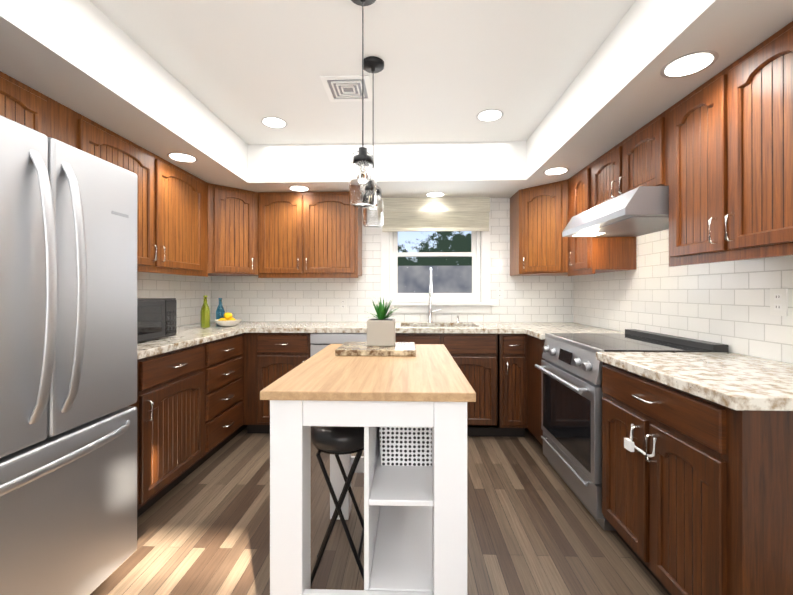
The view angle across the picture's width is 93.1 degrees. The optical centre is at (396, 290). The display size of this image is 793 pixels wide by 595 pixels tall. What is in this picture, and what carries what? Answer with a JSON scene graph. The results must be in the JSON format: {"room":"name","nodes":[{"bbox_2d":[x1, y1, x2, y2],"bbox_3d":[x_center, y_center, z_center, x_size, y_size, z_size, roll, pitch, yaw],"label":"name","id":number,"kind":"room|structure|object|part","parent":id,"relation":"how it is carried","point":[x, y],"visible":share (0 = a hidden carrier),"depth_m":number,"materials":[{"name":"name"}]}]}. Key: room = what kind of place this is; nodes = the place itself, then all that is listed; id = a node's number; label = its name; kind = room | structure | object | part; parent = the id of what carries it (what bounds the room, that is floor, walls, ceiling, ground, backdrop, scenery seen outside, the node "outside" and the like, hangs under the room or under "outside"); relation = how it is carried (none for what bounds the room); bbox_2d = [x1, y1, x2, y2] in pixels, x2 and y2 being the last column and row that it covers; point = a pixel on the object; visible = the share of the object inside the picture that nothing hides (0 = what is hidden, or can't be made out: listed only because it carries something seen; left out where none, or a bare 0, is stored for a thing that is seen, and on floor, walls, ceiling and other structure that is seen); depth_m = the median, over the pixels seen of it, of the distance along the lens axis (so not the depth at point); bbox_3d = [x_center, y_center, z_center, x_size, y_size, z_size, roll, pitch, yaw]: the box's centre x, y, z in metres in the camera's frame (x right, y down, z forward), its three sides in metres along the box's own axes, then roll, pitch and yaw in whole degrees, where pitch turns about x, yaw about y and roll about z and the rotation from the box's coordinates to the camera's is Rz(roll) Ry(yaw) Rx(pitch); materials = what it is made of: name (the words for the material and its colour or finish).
{"room":"kitchen","nodes":[
{"label":"kitchen","id":0,"kind":"room"},
{"bbox_2d":[0,0,247,182],"bbox_3d":[-1.656,-1.073,0.570,0.640,0.320,5.200,0,0,2],"label":"ceiling","id":1,"kind":"structure","parent":0,"point":[89,59],"depth_m":1.79,"materials":[{"name":"white paint"}]},
{"bbox_2d":[167,153,197,162],"bbox_3d":[-1.460,-0.907,2.564,0.188,0.004,0.188,0,0,2],"label":"recessed light","id":2,"kind":"object","parent":1,"relation":"in","point":[180,157],"visible":1,"depth_m":2.55,"materials":[{"name":"grey plastic"}]},
{"bbox_2d":[137,272,210,325],"bbox_3d":[-2.041,-0.068,0.882,0.150,2.570,6.100,0,0,2],"label":"wall","id":3,"kind":"structure","parent":0,"point":[188,292],"depth_m":3.30,"materials":[{"name":"tile"}]},
{"bbox_2d":[0,71,49,137],"bbox_3d":[-1.771,-0.726,1.309,0.356,0.367,0.930,0,0,2],"label":"upper cabinet","id":4,"kind":"object","parent":3,"relation":"attached to","point":[24,104],"visible":0.44,"depth_m":1.64,"materials":[{"name":"brown wood"}]},
{"bbox_2d":[50,98,207,276],"bbox_3d":[-1.733,-0.514,2.468,0.356,0.787,1.390,0,0,2],"label":"upper cabinet","id":5,"kind":"object","parent":3,"relation":"attached to","point":[172,218],"visible":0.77,"depth_m":2.50,"materials":[{"name":"brown wood"}]},
{"bbox_2d":[90,0,635,144],"bbox_3d":[-0.172,-1.293,0.821,3.890,0.120,6.100,0,0,2],"label":"ceiling","id":6,"kind":"structure","parent":0,"point":[449,72],"depth_m":1.98,"materials":[{"name":"white paint"}]},
{"bbox_2d":[261,117,287,127],"bbox_3d":[-0.893,-1.227,2.746,0.188,0.004,0.188,0,0,2],"label":"recessed light","id":7,"kind":"object","parent":6,"relation":"in","point":[271,122],"visible":1,"depth_m":2.74,"materials":[{"name":"grey plastic"}]},
{"bbox_2d":[320,75,372,101],"bbox_3d":[-0.293,-1.224,2.286,0.280,0.011,0.280,0,0,2],"label":"ceiling vent","id":8,"kind":"object","parent":6,"relation":"in","point":[345,88],"visible":0.96,"depth_m":2.27,"materials":[{"name":"white metal"}]},
{"bbox_2d":[349,0,375,207],"bbox_3d":[-0.138,-0.790,1.540,0.120,0.881,0.120,0,0,2],"label":"pendant light","id":9,"kind":"object","parent":6,"relation":"hanging from","point":[362,183],"visible":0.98,"depth_m":1.50,"materials":[{"name":"clear glass"}]},
{"bbox_2d":[363,56,383,227],"bbox_3d":[-0.127,-0.790,2.030,0.120,0.881,0.120,0,0,2],"label":"pendant light","id":10,"kind":"object","parent":6,"relation":"hanging from","point":[373,217],"visible":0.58,"depth_m":1.99,"materials":[{"name":"black metal"}]},
{"bbox_2d":[476,109,503,121],"bbox_3d":[0.654,-1.227,2.635,0.188,0.004,0.188,0,0,2],"label":"recessed light","id":11,"kind":"object","parent":6,"relation":"in","point":[488,115],"visible":1,"depth_m":2.63,"materials":[{"name":"grey plastic"}]},
{"bbox_2d":[90,427,668,594],"bbox_3d":[-0.172,1.277,0.817,4.190,0.120,6.400,0,0,2],"label":"floor","id":12,"kind":"structure","parent":0,"point":[534,527],"depth_m":1.87,"materials":[{"name":"brown wood"}]},
{"bbox_2d":[0,115,137,594],"bbox_3d":[-1.504,0.345,1.263,0.837,1.745,0.820,0,0,2],"label":"fridge","id":13,"kind":"object","parent":12,"relation":"on","point":[68,368],"visible":1,"depth_m":1.29,"materials":[{"name":"grey metal"}]},
{"bbox_3d":[-1.124,0.067,1.251,0.075,1.024,0.707,0,0,2],"label":"handle","id":14,"kind":"part","parent":13,"relation":"part of","materials":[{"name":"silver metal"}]},
{"bbox_2d":[129,343,203,517],"bbox_3d":[-1.592,0.781,2.119,0.661,0.875,0.845,0,0,2],"label":"base cabinet","id":15,"kind":"object","parent":12,"relation":"on","point":[169,404],"depth_m":2.15,"materials":[{"name":"brown wood"}]},
{"bbox_2d":[137,328,245,359],"bbox_3d":[-1.591,0.324,2.409,0.643,0.040,1.425,0,0,2],"label":"countertop","id":16,"kind":"structure","parent":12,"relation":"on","point":[184,338],"depth_m":2.40,"materials":[{"name":"stone"}]},
{"bbox_2d":[137,298,176,341],"bbox_3d":[-1.655,0.175,2.262,0.388,0.255,0.485,0,0,2],"label":"microwave","id":17,"kind":"object","parent":16,"relation":"on","point":[156,318],"visible":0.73,"depth_m":2.29,"materials":[{"name":"black plastic"}]},
{"bbox_2d":[192,333,243,471],"bbox_3d":[-1.567,0.782,2.848,0.661,0.875,0.615,0,0,2],"label":"base cabinet","id":18,"kind":"object","parent":12,"relation":"on","point":[223,369],"visible":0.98,"depth_m":2.77,"materials":[{"name":"brown wood"}]},
{"bbox_2d":[244,333,310,433],"bbox_3d":[-0.988,0.783,3.414,0.565,0.875,0.661,0,0,2],"label":"base cabinet","id":19,"kind":"object","parent":12,"relation":"on","point":[269,358],"visible":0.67,"depth_m":3.13,"materials":[{"name":"brown wood"}]},
{"bbox_2d":[311,426,363,586],"bbox_3d":[-0.230,0.888,1.620,0.276,0.660,0.276,0,0,2],"label":"stool","id":20,"kind":"object","parent":12,"relation":"on","point":[337,441],"visible":0.62,"depth_m":1.52,"materials":[{"name":"black plastic"}]},
{"bbox_2d":[310,333,366,426],"bbox_3d":[-0.403,0.785,3.406,0.600,0.872,0.638,0,0,2],"label":"dishwasher","id":21,"kind":"object","parent":12,"relation":"on","point":[319,341],"visible":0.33,"depth_m":3.10,"materials":[{"name":"grey"}]},
{"bbox_2d":[260,344,475,594],"bbox_3d":[-0.070,0.758,1.610,0.640,0.920,1.010,0,0,2],"label":"kitchen island","id":22,"kind":"object","parent":12,"relation":"on","point":[415,530],"visible":0.85,"depth_m":1.14,"materials":[{"name":"white wood"}]},
{"bbox_2d":[335,342,415,355],"bbox_3d":[-0.092,0.284,1.857,0.370,0.027,0.280,0,0,2],"label":"board","id":23,"kind":"object","parent":22,"relation":"on","point":[364,349],"visible":0.94,"depth_m":1.73,"materials":[{"name":"beige stone"}]},
{"bbox_2d":[367,298,398,345],"bbox_3d":[-0.071,0.149,1.892,0.222,0.242,0.196,0,0,2],"label":"planter","id":24,"kind":"object","parent":23,"relation":"on","point":[381,330],"visible":1,"depth_m":1.83,"materials":[{"name":"beige ceramic"}]},
{"bbox_3d":[-0.076,0.207,1.901,0.136,0.125,0.136,0,0,2],"label":"pot","id":25,"kind":"part","parent":24,"relation":"part of","materials":[{"name":"beige ceramic"}]},
{"bbox_2d":[379,427,431,465],"bbox_3d":[0.068,0.530,1.575,0.274,0.224,0.408,0,0,2],"label":"basket","id":26,"kind":"object","parent":22,"relation":"in","point":[405,446],"visible":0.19,"depth_m":1.38,"materials":[{"name":"white"}]},
{"bbox_2d":[395,333,499,436],"bbox_3d":[0.376,0.783,3.369,0.955,0.875,0.661,0,0,2],"label":"base cabinet","id":27,"kind":"object","parent":12,"relation":"on","point":[476,357],"visible":0.25,"depth_m":3.07,"materials":[{"name":"brown wood"}]},
{"bbox_2d":[177,321,604,333],"bbox_3d":[-0.086,0.413,3.394,3.586,0.215,0.643,0,0,2],"label":"countertop","id":28,"kind":"structure","parent":27,"relation":"on","point":[400,327],"depth_m":3.14,"materials":[{"name":"stone"}]},
{"bbox_2d":[200,296,209,327],"bbox_3d":[-1.591,0.171,3.127,0.072,0.265,0.072,0,0,2],"label":"bottle","id":29,"kind":"object","parent":28,"relation":"on","point":[205,317],"visible":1,"depth_m":3.10,"materials":[{"name":"yellow"}]},
{"bbox_2d":[216,298,224,325],"bbox_3d":[-1.559,0.184,3.327,0.072,0.240,0.072,0,0,2],"label":"bottle","id":30,"kind":"object","parent":28,"relation":"on","point":[220,312],"visible":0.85,"depth_m":3.30,"materials":[{"name":"blue glass"}]},
{"bbox_2d":[214,312,241,326],"bbox_3d":[-1.442,0.243,3.223,0.230,0.122,0.230,0,0,2],"label":"fruit bowl","id":31,"kind":"object","parent":28,"relation":"on","point":[228,320],"visible":1,"depth_m":3.18,"materials":[{"name":"white ceramic"}]},
{"bbox_2d":[427,267,440,322],"bbox_3d":[0.362,0.040,3.570,0.129,0.529,0.191,0,0,2],"label":"faucet","id":32,"kind":"object","parent":28,"relation":"on","point":[430,311],"visible":1,"depth_m":3.62,"materials":[{"name":"silver metal"}]},
{"bbox_2d":[497,334,526,436],"bbox_3d":[0.966,0.783,3.349,0.225,0.875,0.661,0,0,2],"label":"base cabinet","id":33,"kind":"object","parent":12,"relation":"on","point":[513,385],"visible":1,"depth_m":3.06,"materials":[{"name":"brown wood"}]},
{"bbox_2d":[526,335,544,446],"bbox_3d":[1.386,0.783,3.157,0.628,0.875,1.018,0,0,2],"label":"base cabinet","id":34,"kind":"object","parent":12,"relation":"on","point":[535,345],"visible":0.1,"depth_m":2.90,"materials":[{"name":"brown wood"}]},
{"bbox_2d":[525,329,624,339],"bbox_3d":[1.358,0.325,2.834,0.663,0.040,0.380,0,0,2],"label":"countertop","id":35,"kind":"structure","parent":34,"relation":"on","point":[538,333],"depth_m":2.82,"materials":[{"name":"stone"}]},
{"bbox_2d":[535,329,728,530],"bbox_3d":[1.302,0.733,2.257,0.715,0.932,0.771,0,0,2],"label":"range","id":36,"kind":"object","parent":12,"relation":"on","point":[570,367],"visible":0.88,"depth_m":2.12,"materials":[{"name":"silver metal"}]},
{"bbox_3d":[0.981,0.761,2.268,0.071,0.507,0.669,0,0,2],"label":"handle","id":37,"kind":"part","parent":36,"relation":"part of","materials":[{"name":"silver metal"}]},
{"bbox_2d":[602,362,792,594],"bbox_3d":[1.299,0.781,1.472,0.690,0.875,0.785,0,0,2],"label":"base cabinet","id":38,"kind":"object","parent":12,"relation":"on","point":[697,495],"visible":1,"depth_m":1.25,"materials":[{"name":"brown wood"}]},
{"bbox_2d":[596,352,792,410],"bbox_3d":[1.312,0.323,1.464,0.663,0.040,0.808,0,0,2],"label":"countertop","id":39,"kind":"structure","parent":38,"relation":"on","point":[736,381],"depth_m":1.38,"materials":[{"name":"stone"}]},
{"bbox_2d":[210,141,562,197],"bbox_3d":[-0.085,-1.069,3.419,3.590,0.320,0.600,0,0,2],"label":"ceiling soffit","id":40,"kind":"structure","parent":0,"point":[493,169],"depth_m":3.13,"materials":[{"name":"white paint"}]},
{"bbox_2d":[288,186,309,191],"bbox_3d":[-0.864,-0.906,3.335,0.188,0.004,0.188,0,0,2],"label":"recessed light","id":41,"kind":"object","parent":40,"relation":"attached to","point":[300,189],"visible":0.98,"depth_m":3.32,"materials":[{"name":"grey"}]},
{"bbox_2d":[425,192,444,196],"bbox_3d":[0.364,-0.906,3.544,0.188,0.004,0.188,0,0,2],"label":"recessed light","id":42,"kind":"object","parent":40,"relation":"attached to","point":[436,194],"visible":1,"depth_m":3.53,"materials":[{"name":"grey"}]},
{"bbox_2d":[210,198,572,321],"bbox_3d":[-0.073,-0.064,3.793,3.590,2.570,0.150,0,0,2],"label":"wall","id":43,"kind":"structure","parent":0,"point":[525,299],"depth_m":3.72,"materials":[{"name":"tile"}]},
{"bbox_2d":[208,183,257,275],"bbox_3d":[-1.574,-0.528,3.462,0.608,0.757,0.608,0,0,2],"label":"upper cabinet","id":44,"kind":"object","parent":43,"relation":"attached to","point":[232,231],"visible":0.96,"depth_m":3.29,"materials":[{"name":"brown wood"}]},
{"bbox_2d":[258,191,361,277],"bbox_3d":[-0.806,-0.512,3.562,0.920,0.787,0.356,0,0,2],"label":"upper cabinet","id":45,"kind":"object","parent":43,"relation":"attached to","point":[309,234],"visible":0.98,"depth_m":3.43,"materials":[{"name":"brown wood"}]},
{"bbox_2d":[339,298,346,309],"bbox_3d":[-0.530,0.131,3.727,0.072,0.116,0.007,0,0,2],"label":"electrical outlet","id":46,"kind":"object","parent":43,"relation":"attached to","point":[342,303],"visible":1,"depth_m":3.73,"materials":[{"name":"white plastic"}]},
{"bbox_2d":[371,294,377,305],"bbox_3d":[-0.215,0.091,3.717,0.072,0.116,0.007,0,0,2],"label":"electrical outlet","id":47,"kind":"object","parent":43,"relation":"attached to","point":[374,297],"visible":0.96,"depth_m":3.71,"materials":[{"name":"white plastic"}]},
{"bbox_2d":[378,212,492,312],"bbox_3d":[0.380,-0.355,3.723,1.110,1.138,0.160,0,0,2],"label":"window","id":48,"kind":"structure","parent":43,"relation":"in","point":[451,259],"depth_m":3.74,"materials":[{"name":"white"}]},
{"bbox_2d":[381,197,489,276],"bbox_3d":[0.378,-0.522,3.654,1.050,0.766,0.050,0,0,2],"label":"roman shade","id":49,"kind":"object","parent":48,"relation":"attached to","point":[438,214],"visible":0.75,"depth_m":3.64,"materials":[{"name":"fabric"}]},
{"bbox_2d":[496,287,503,298],"bbox_3d":[1.014,0.021,3.676,0.072,0.116,0.007,0,0,2],"label":"electrical outlet","id":50,"kind":"object","parent":43,"relation":"attached to","point":[499,292],"visible":1,"depth_m":3.67,"materials":[{"name":"white plastic"}]},
{"bbox_2d":[510,180,604,275],"bbox_3d":[1.403,-0.528,3.363,0.608,0.757,0.608,0,0,2],"label":"upper cabinet","id":51,"kind":"object","parent":43,"relation":"attached to","point":[538,225],"visible":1,"depth_m":3.23,"materials":[{"name":"brown wood"}]},
{"bbox_2d":[526,0,792,179],"bbox_3d":[1.349,-1.071,2.096,0.634,0.320,1.950,0,0,2],"label":"ceiling","id":52,"kind":"structure","parent":0,"point":[620,88],"depth_m":1.69,"materials":[{"name":"white paint"}]},
{"bbox_2d":[543,167,569,174],"bbox_3d":[1.212,-0.907,2.856,0.188,0.004,0.188,0,0,2],"label":"recessed light","id":53,"kind":"object","parent":52,"relation":"in","point":[557,171],"visible":1,"depth_m":2.85,"materials":[{"name":"grey"}]},
{"bbox_2d":[660,50,718,77],"bbox_3d":[1.177,-0.909,1.516,0.188,0.004,0.188,0,0,2],"label":"recessed light","id":54,"kind":"object","parent":52,"relation":"in","point":[689,65],"visible":1,"depth_m":1.51,"materials":[{"name":"grey plastic"}]},
{"bbox_2d":[573,229,792,363],"bbox_3d":[1.697,-0.068,0.757,0.150,2.570,6.100,0,0,2],"label":"wall","id":55,"kind":"structure","parent":0,"point":[727,302],"depth_m":2.10,"materials":[{"name":"tile"}]},
{"bbox_2d":[568,163,635,275],"bbox_3d":[1.512,-0.513,2.850,0.356,0.787,0.410,0,0,2],"label":"upper cabinet","id":56,"kind":"object","parent":55,"relation":"attached to","point":[589,255],"visible":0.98,"depth_m":2.68,"materials":[{"name":"brown wood"}]},
{"bbox_2d":[592,108,668,207],"bbox_3d":[1.492,-0.717,2.256,0.356,0.382,0.780,0,0,2],"label":"upper cabinet","id":57,"kind":"object","parent":55,"relation":"attached to","point":[638,158],"visible":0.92,"depth_m":2.13,"materials":[{"name":"brown wood"}]},
{"bbox_2d":[562,186,668,236],"bbox_3d":[1.412,-0.449,2.258,0.511,0.145,0.774,0,0,2],"label":"range hood","id":58,"kind":"object","parent":57,"relation":"attached to","point":[639,211],"visible":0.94,"depth_m":2.07,"materials":[{"name":"silver metal"}]},
{"bbox_2d":[669,21,792,265],"bbox_3d":[1.466,-0.515,1.491,0.356,0.787,0.750,0,0,2],"label":"upper cabinet","id":59,"kind":"object","parent":55,"relation":"attached to","point":[731,162],"visible":1,"depth_m":1.46,"materials":[{"name":"brown wood"}]},
{"bbox_2d":[770,289,787,315],"bbox_3d":[1.645,0.048,1.619,0.007,0.116,0.072,0,0,2],"label":"electrical outlet","id":60,"kind":"object","parent":55,"relation":"attached to","point":[778,302],"visible":1,"depth_m":1.61,"materials":[{"name":"white plastic"}]}
]}

